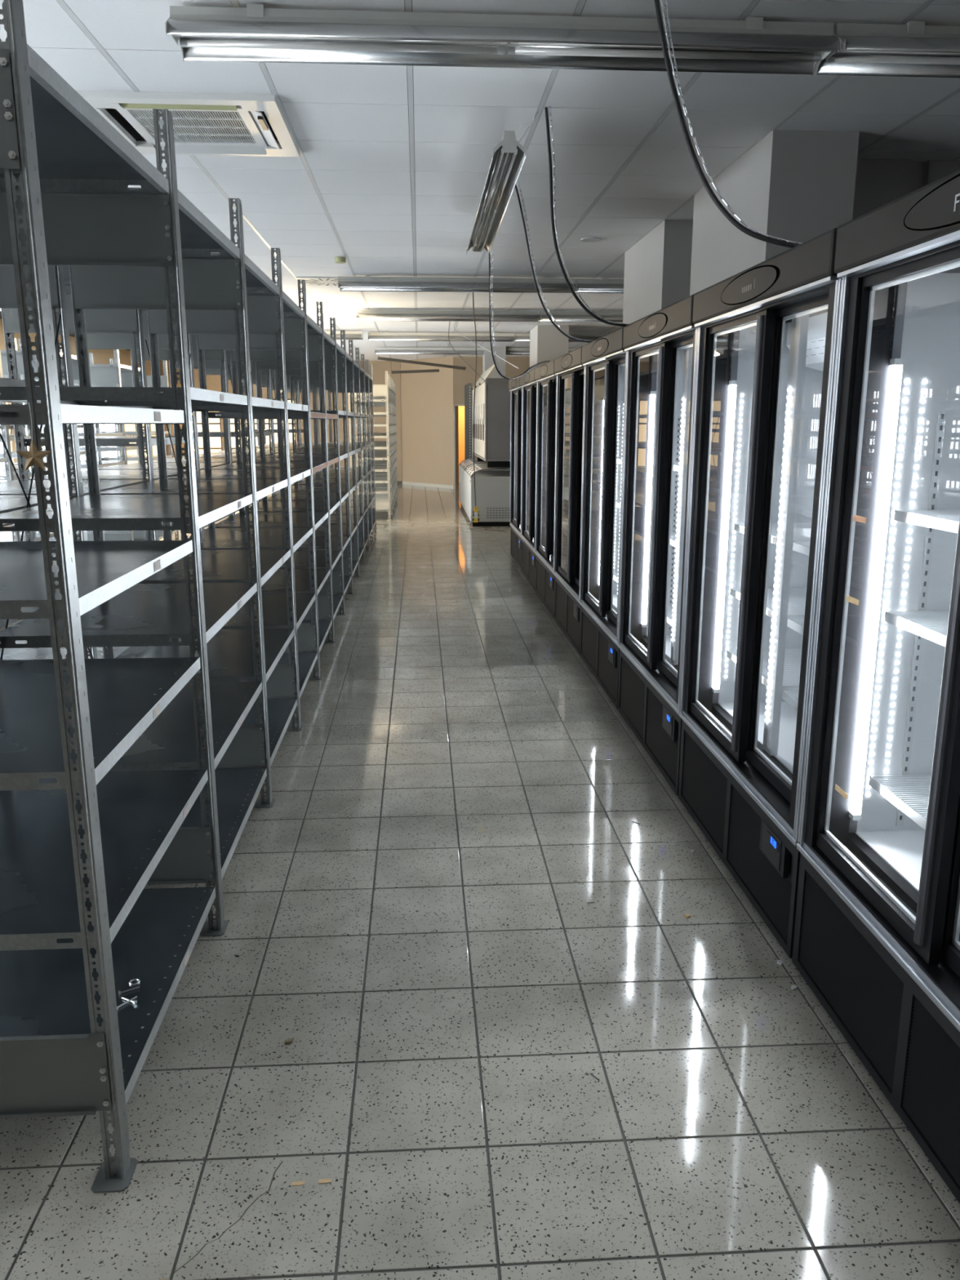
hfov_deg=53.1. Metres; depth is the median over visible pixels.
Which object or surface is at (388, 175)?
ceiling
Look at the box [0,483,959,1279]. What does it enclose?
floor
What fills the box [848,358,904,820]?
strip light
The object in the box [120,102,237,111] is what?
outlet
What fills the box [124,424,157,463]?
window
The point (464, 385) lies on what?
upright
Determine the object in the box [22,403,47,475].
window
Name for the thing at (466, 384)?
upright
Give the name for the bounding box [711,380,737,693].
strip light
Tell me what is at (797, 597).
wire shelf
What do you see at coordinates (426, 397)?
wall
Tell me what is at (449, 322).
wire
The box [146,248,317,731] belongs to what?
bay
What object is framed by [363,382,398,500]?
bay
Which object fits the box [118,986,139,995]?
screw
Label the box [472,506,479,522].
power strip
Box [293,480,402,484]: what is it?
baseboard
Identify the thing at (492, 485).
chest freezer
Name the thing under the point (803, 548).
wire shelf
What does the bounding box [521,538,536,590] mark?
grille
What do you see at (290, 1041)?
crumb
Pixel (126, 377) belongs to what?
bay
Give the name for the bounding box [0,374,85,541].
bay
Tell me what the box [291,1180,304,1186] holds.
paper slip
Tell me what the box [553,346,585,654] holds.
cooler
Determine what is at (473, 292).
hanging cable
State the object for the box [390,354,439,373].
tray
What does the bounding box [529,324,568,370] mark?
column
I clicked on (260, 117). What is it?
air conditioner
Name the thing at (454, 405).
door frame
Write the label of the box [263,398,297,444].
window
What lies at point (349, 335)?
lamp
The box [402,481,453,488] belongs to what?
baseboard
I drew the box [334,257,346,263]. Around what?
smoke detector
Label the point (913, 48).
lamp
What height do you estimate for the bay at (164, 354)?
2.304 m
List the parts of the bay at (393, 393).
post, shelf, shelf, post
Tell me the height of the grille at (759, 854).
0.345 m
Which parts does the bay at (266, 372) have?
plate, shelf, post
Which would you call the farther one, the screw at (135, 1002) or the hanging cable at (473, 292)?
the hanging cable at (473, 292)
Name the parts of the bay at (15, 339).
post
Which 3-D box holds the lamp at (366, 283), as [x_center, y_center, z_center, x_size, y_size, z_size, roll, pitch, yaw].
[-0.234,-3.702,9.985,2.448,0.141,0.262,-1,13,-3]
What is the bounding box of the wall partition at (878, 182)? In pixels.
[852,158,959,219]
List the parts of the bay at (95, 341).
plate, plate, shelf, post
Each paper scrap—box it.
[777,960,782,964]
[791,984,797,990]
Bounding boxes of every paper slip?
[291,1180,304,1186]
[318,1178,331,1183]
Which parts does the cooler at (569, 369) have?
trim, glass pane, ledge trim, door, door, glass pane, trim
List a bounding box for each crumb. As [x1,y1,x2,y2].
[284,1038,293,1044]
[684,913,690,918]
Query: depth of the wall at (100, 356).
18.64 m
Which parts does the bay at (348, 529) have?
post, plate, shelf, shelf, shelf, plate, post, shelf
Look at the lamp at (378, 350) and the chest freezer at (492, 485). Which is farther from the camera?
the lamp at (378, 350)
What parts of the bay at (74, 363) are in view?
post, plate, shelf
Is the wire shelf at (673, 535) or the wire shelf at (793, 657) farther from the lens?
the wire shelf at (673, 535)
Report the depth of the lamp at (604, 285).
10.02 m
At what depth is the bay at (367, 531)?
11.49 m
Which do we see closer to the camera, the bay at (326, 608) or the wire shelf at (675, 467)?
the wire shelf at (675, 467)
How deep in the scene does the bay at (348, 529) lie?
8.64 m
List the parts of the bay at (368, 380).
post, post, plate, shelf, shelf, plate, shelf, plate, post, plate, post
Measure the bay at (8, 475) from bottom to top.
2.304 m
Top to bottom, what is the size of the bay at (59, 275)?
2.304 m
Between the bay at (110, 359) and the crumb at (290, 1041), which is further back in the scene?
the bay at (110, 359)
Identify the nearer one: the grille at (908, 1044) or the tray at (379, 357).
the grille at (908, 1044)
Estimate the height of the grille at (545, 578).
0.345 m
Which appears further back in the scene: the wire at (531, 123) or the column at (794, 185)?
the column at (794, 185)
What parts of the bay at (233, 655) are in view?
post, plate, shelf, shelf, shelf, plate, post, shelf, shelf, foot plate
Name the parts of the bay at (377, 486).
post, plate, shelf, shelf, plate, shelf, shelf, shelf, post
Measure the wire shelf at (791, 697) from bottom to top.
0.026 m
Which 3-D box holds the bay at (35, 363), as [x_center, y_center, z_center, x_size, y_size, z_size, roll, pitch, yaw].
[-4.019,-1.614,8.829,0.640,2.304,0.997,-1,13,-3]
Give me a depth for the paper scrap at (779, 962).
2.78 m
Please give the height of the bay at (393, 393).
2.304 m
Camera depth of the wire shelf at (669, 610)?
4.76 m
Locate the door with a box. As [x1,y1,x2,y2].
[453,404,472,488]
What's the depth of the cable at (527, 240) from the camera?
5.84 m
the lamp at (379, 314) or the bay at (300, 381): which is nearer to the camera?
the bay at (300, 381)
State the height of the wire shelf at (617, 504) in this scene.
0.026 m
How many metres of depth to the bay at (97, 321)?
4.49 m
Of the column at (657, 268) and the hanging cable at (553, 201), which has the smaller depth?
the hanging cable at (553, 201)
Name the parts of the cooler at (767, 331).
trim, door, ledge trim, door, trim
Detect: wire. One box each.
[448,322,490,386]
[453,321,519,368]
[514,112,535,131]
[518,111,538,142]
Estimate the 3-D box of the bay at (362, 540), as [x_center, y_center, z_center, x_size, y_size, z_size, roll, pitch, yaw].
[-1.625,-2.089,10.929,0.640,2.304,0.997,-1,13,-3]
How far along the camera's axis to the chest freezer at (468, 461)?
17.29 m
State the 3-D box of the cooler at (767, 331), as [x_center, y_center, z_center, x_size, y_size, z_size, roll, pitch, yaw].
[1.196,-0.182,3.168,0.756,1.968,1.234,-1,13,-3]
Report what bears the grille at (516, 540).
attached to the cooler at (516, 418)
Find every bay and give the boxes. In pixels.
[0,0,215,1192]
[0,108,266,936]
[0,265,149,660]
[0,314,93,660]
[0,350,85,481]
[0,351,53,619]
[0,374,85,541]
[0,425,17,470]
[0,457,7,462]
[1,293,196,658]
[3,337,48,478]
[17,337,124,541]
[40,358,122,533]
[59,346,153,541]
[68,198,297,808]
[86,317,232,654]
[88,352,179,540]
[130,333,251,540]
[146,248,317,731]
[168,350,273,540]
[195,279,332,679]
[202,360,286,495]
[222,368,302,486]
[230,301,342,643]
[241,375,304,506]
[255,317,351,615]
[255,380,319,474]
[268,384,324,493]
[274,329,358,594]
[289,339,364,577]
[303,347,368,563]
[311,354,372,551]
[321,359,377,541]
[348,370,391,520]
[352,373,393,514]
[356,377,395,509]
[360,379,395,504]
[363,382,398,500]
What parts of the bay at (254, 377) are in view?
post, plate, shelf, post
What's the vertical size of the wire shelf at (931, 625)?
0.026 m
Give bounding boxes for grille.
[127,109,256,143]
[510,526,521,570]
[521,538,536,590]
[535,555,555,617]
[554,576,581,654]
[579,605,619,708]
[617,648,681,795]
[678,719,800,958]
[791,853,959,1204]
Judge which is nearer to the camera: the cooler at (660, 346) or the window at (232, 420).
the cooler at (660, 346)
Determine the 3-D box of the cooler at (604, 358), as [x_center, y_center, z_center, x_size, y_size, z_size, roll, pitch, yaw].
[1.042,-0.728,5.582,0.756,1.968,1.234,-1,13,-3]
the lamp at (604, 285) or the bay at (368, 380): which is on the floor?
the bay at (368, 380)
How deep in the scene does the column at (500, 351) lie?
19.20 m
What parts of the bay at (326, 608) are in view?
post, plate, shelf, shelf, shelf, plate, post, foot plate, shelf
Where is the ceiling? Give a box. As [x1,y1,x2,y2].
[0,0,959,360]
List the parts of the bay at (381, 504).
post, plate, shelf, shelf, shelf, plate, shelf, post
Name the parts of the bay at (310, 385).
post, plate, plate, post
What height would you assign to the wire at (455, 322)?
0.766 m
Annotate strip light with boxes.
[598,397,604,587]
[641,391,656,627]
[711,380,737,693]
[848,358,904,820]
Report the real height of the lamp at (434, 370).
0.055 m
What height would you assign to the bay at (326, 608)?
2.304 m
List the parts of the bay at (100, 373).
post, plate, plate, shelf, post, shelf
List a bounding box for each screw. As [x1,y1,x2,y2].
[116,995,137,1009]
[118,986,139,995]
[121,996,137,1004]
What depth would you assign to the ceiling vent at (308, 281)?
10.25 m
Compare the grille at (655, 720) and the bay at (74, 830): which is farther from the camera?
the grille at (655, 720)
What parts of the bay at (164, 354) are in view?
post, plate, shelf, post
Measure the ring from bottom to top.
0.004 m
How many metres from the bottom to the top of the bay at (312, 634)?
2.304 m
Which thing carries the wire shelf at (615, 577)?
attached to the cooler at (604, 358)
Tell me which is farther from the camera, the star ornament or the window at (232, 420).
the window at (232, 420)
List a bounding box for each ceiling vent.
[296,277,337,285]
[580,236,601,242]
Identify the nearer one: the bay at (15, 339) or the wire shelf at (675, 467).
the wire shelf at (675, 467)
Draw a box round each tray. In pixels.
[377,356,466,369]
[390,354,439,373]
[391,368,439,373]
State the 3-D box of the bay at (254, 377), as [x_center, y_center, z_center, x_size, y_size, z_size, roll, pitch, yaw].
[-2.212,-1.860,9.916,0.640,2.304,0.997,-1,13,-3]
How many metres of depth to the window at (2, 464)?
14.48 m
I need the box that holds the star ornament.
[15,402,50,471]
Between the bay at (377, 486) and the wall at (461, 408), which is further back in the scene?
the wall at (461, 408)
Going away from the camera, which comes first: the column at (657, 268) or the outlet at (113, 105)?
the outlet at (113, 105)
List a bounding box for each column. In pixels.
[482,346,506,377]
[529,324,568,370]
[622,219,693,327]
[689,129,859,295]
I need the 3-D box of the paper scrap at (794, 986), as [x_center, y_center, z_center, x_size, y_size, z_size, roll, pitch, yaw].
[0.869,0.961,2.659,0.015,0.003,0.025,9,15,34]
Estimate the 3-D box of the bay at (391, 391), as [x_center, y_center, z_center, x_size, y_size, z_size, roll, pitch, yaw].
[-1.891,-3.581,17.528,0.640,2.304,0.997,-1,13,-3]
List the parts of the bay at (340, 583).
post, plate, shelf, shelf, shelf, plate, post, shelf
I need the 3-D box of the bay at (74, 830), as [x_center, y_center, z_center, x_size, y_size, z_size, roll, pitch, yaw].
[-1.068,-0.108,2.167,0.640,2.304,0.997,-1,13,-3]
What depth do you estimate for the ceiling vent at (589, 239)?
7.90 m
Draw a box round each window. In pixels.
[0,402,13,482]
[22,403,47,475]
[77,424,119,470]
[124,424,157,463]
[191,411,222,453]
[230,418,258,448]
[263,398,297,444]
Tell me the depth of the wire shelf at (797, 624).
3.09 m
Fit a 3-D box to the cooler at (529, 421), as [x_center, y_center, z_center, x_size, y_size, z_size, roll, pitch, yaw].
[0.812,-1.547,9.204,0.756,1.968,1.234,-1,13,-3]
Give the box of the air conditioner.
[75,90,299,156]
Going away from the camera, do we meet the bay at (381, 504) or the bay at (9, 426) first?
the bay at (9, 426)
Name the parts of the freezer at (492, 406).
door, door, handle, door, door, handle, door, door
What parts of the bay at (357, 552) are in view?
post, plate, shelf, shelf, shelf, plate, post, shelf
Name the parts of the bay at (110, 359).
post, post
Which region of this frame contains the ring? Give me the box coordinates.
[128,978,140,985]
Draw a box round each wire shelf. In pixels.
[613,575,617,582]
[615,502,620,508]
[617,458,622,464]
[666,604,672,626]
[670,531,675,546]
[673,465,679,471]
[726,648,802,688]
[729,586,806,617]
[733,523,810,544]
[782,690,799,710]
[786,617,804,635]
[792,542,809,555]
[868,774,931,830]
[884,610,949,646]
[893,509,959,533]
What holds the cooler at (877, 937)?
on the floor
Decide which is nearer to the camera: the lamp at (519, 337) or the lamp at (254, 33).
the lamp at (254, 33)
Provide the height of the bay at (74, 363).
2.304 m
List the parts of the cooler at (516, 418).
trim, ledge trim, door, trim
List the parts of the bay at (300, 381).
plate, shelf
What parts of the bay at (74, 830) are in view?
plate, plate, post, shelf, shelf, shelf, shelf, shelf, foot plate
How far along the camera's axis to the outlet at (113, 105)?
4.52 m
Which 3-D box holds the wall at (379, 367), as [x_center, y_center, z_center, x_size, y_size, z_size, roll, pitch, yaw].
[-4.841,-5.378,23.823,5.760,3.034,0.150,-1,13,-3]
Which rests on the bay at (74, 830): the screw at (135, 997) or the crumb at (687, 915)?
the screw at (135, 997)
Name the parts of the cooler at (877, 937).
trim, price strip, price strip, price strip, ledge trim, door, door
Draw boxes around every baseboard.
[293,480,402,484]
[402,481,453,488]
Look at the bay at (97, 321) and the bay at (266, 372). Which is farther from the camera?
the bay at (266, 372)
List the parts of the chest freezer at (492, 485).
lid, lid frame, glass lid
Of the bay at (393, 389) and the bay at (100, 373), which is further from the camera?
the bay at (393, 389)
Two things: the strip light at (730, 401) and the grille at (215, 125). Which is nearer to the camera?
the strip light at (730, 401)
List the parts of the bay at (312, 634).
post, plate, shelf, shelf, shelf, plate, post, shelf, foot plate, shelf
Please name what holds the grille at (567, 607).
attached to the cooler at (569, 369)
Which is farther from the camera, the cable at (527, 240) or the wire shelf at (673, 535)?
the cable at (527, 240)
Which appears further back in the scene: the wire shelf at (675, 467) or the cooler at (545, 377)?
the cooler at (545, 377)
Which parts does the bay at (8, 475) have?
post, shelf, shelf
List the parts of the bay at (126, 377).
post, plate, plate, shelf, shelf, plate, shelf, post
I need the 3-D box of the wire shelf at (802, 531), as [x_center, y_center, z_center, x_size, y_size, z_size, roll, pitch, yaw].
[1.211,-0.376,3.422,0.450,0.026,0.538,-1,13,-3]
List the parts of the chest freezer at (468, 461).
lid frame, glass lid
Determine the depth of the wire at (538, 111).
4.88 m
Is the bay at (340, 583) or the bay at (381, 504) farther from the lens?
the bay at (381, 504)
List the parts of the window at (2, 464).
pane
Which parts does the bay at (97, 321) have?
post, plate, shelf, shelf, shelf, post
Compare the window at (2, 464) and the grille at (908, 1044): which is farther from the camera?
the window at (2, 464)
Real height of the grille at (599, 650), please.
0.345 m
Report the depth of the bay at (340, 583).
7.64 m
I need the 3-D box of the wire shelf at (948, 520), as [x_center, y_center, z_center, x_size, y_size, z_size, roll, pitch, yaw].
[1.287,-0.259,2.179,0.450,0.026,0.538,-1,13,-3]
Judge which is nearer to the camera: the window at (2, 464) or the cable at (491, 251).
the cable at (491, 251)
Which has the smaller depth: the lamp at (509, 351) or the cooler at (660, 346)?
the cooler at (660, 346)
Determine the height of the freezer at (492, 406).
1.545 m
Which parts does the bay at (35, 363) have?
plate, shelf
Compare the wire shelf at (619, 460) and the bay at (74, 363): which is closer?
the wire shelf at (619, 460)
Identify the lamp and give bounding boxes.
[164,4,841,75]
[324,330,363,339]
[337,275,576,293]
[356,308,540,321]
[368,331,515,342]
[374,346,484,355]
[466,130,526,255]
[506,346,576,355]
[514,333,607,342]
[538,310,622,322]
[573,277,623,293]
[816,21,959,77]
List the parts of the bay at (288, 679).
post, plate, shelf, shelf, shelf, plate, post, shelf, shelf, foot plate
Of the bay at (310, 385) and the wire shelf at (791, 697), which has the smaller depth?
the wire shelf at (791, 697)
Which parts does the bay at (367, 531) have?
post, plate, shelf, shelf, shelf, plate, post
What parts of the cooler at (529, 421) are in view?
trim, ledge trim, door, door, trim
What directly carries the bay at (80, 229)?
on the floor
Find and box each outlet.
[111,102,122,108]
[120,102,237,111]
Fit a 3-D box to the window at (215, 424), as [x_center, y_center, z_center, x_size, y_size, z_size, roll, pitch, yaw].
[-6.798,-5.020,23.790,0.840,1.850,0.070,-1,13,-3]
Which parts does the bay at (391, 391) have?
post, plate, shelf, shelf, shelf, shelf, post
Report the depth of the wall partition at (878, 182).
5.56 m
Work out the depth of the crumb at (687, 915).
3.04 m
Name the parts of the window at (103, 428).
frame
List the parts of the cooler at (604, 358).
trim, ledge trim, door, door, trim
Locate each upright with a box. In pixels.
[464,385,466,464]
[466,384,467,459]
[467,382,471,458]
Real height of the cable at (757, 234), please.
1.010 m
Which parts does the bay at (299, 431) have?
post, plate, shelf, post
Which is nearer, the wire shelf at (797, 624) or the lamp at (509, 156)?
the wire shelf at (797, 624)
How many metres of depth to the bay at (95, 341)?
5.40 m
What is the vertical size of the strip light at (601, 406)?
1.185 m
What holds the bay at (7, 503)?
on the floor
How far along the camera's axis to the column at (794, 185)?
5.10 m
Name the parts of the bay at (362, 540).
post, plate, shelf, shelf, shelf, plate, post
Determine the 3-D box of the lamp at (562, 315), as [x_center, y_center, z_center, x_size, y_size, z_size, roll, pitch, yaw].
[2.036,-4.396,13.054,2.448,0.141,0.262,-1,13,-3]
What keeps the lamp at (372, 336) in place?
attached to the ceiling
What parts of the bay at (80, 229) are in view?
plate, shelf, shelf, shelf, plate, shelf, post, shelf, foot plate, shelf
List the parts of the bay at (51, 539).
plate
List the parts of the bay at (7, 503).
shelf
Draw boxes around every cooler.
[508,377,522,570]
[520,368,537,590]
[534,359,557,617]
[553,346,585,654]
[579,327,626,708]
[617,293,697,795]
[678,227,841,958]
[791,169,959,1204]
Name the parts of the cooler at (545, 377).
trim, ledge trim, door, door, trim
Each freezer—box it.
[459,458,486,513]
[464,463,511,526]
[471,361,511,467]
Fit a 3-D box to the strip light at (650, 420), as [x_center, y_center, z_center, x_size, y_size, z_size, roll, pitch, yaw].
[0.852,-0.646,4.863,0.024,1.185,0.028,-1,13,-3]
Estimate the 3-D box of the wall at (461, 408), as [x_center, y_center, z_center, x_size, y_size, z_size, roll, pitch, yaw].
[-0.039,-5.122,23.672,1.480,2.600,2.250,-1,13,-3]
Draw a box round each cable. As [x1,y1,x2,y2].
[472,292,476,506]
[488,244,550,379]
[515,181,593,342]
[544,106,628,326]
[654,0,801,248]
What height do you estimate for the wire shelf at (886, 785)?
0.026 m
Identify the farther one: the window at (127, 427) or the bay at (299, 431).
the window at (127, 427)
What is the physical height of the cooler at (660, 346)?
1.968 m
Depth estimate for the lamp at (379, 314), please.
12.84 m
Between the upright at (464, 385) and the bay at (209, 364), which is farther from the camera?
the upright at (464, 385)
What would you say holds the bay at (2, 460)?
on the floor
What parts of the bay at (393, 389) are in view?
post, post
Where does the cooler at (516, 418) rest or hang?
on the floor
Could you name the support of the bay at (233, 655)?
on the floor
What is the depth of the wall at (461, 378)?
22.14 m
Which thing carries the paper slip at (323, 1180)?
on the floor
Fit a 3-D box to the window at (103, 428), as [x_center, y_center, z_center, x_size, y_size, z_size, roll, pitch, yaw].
[-7.433,-3.939,18.668,0.124,1.900,2.764,-1,13,-3]
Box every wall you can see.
[0,318,168,526]
[160,360,402,481]
[400,356,458,488]
[453,356,529,458]
[457,405,464,483]
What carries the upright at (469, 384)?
on the floor
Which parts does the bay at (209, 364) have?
post, plate, shelf, shelf, shelf, post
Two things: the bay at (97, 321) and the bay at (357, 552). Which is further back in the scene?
the bay at (357, 552)
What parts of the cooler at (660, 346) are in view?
trim, door, ledge trim, door, trim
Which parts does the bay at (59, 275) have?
plate, shelf, shelf, shelf, post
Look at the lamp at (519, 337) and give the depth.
16.17 m

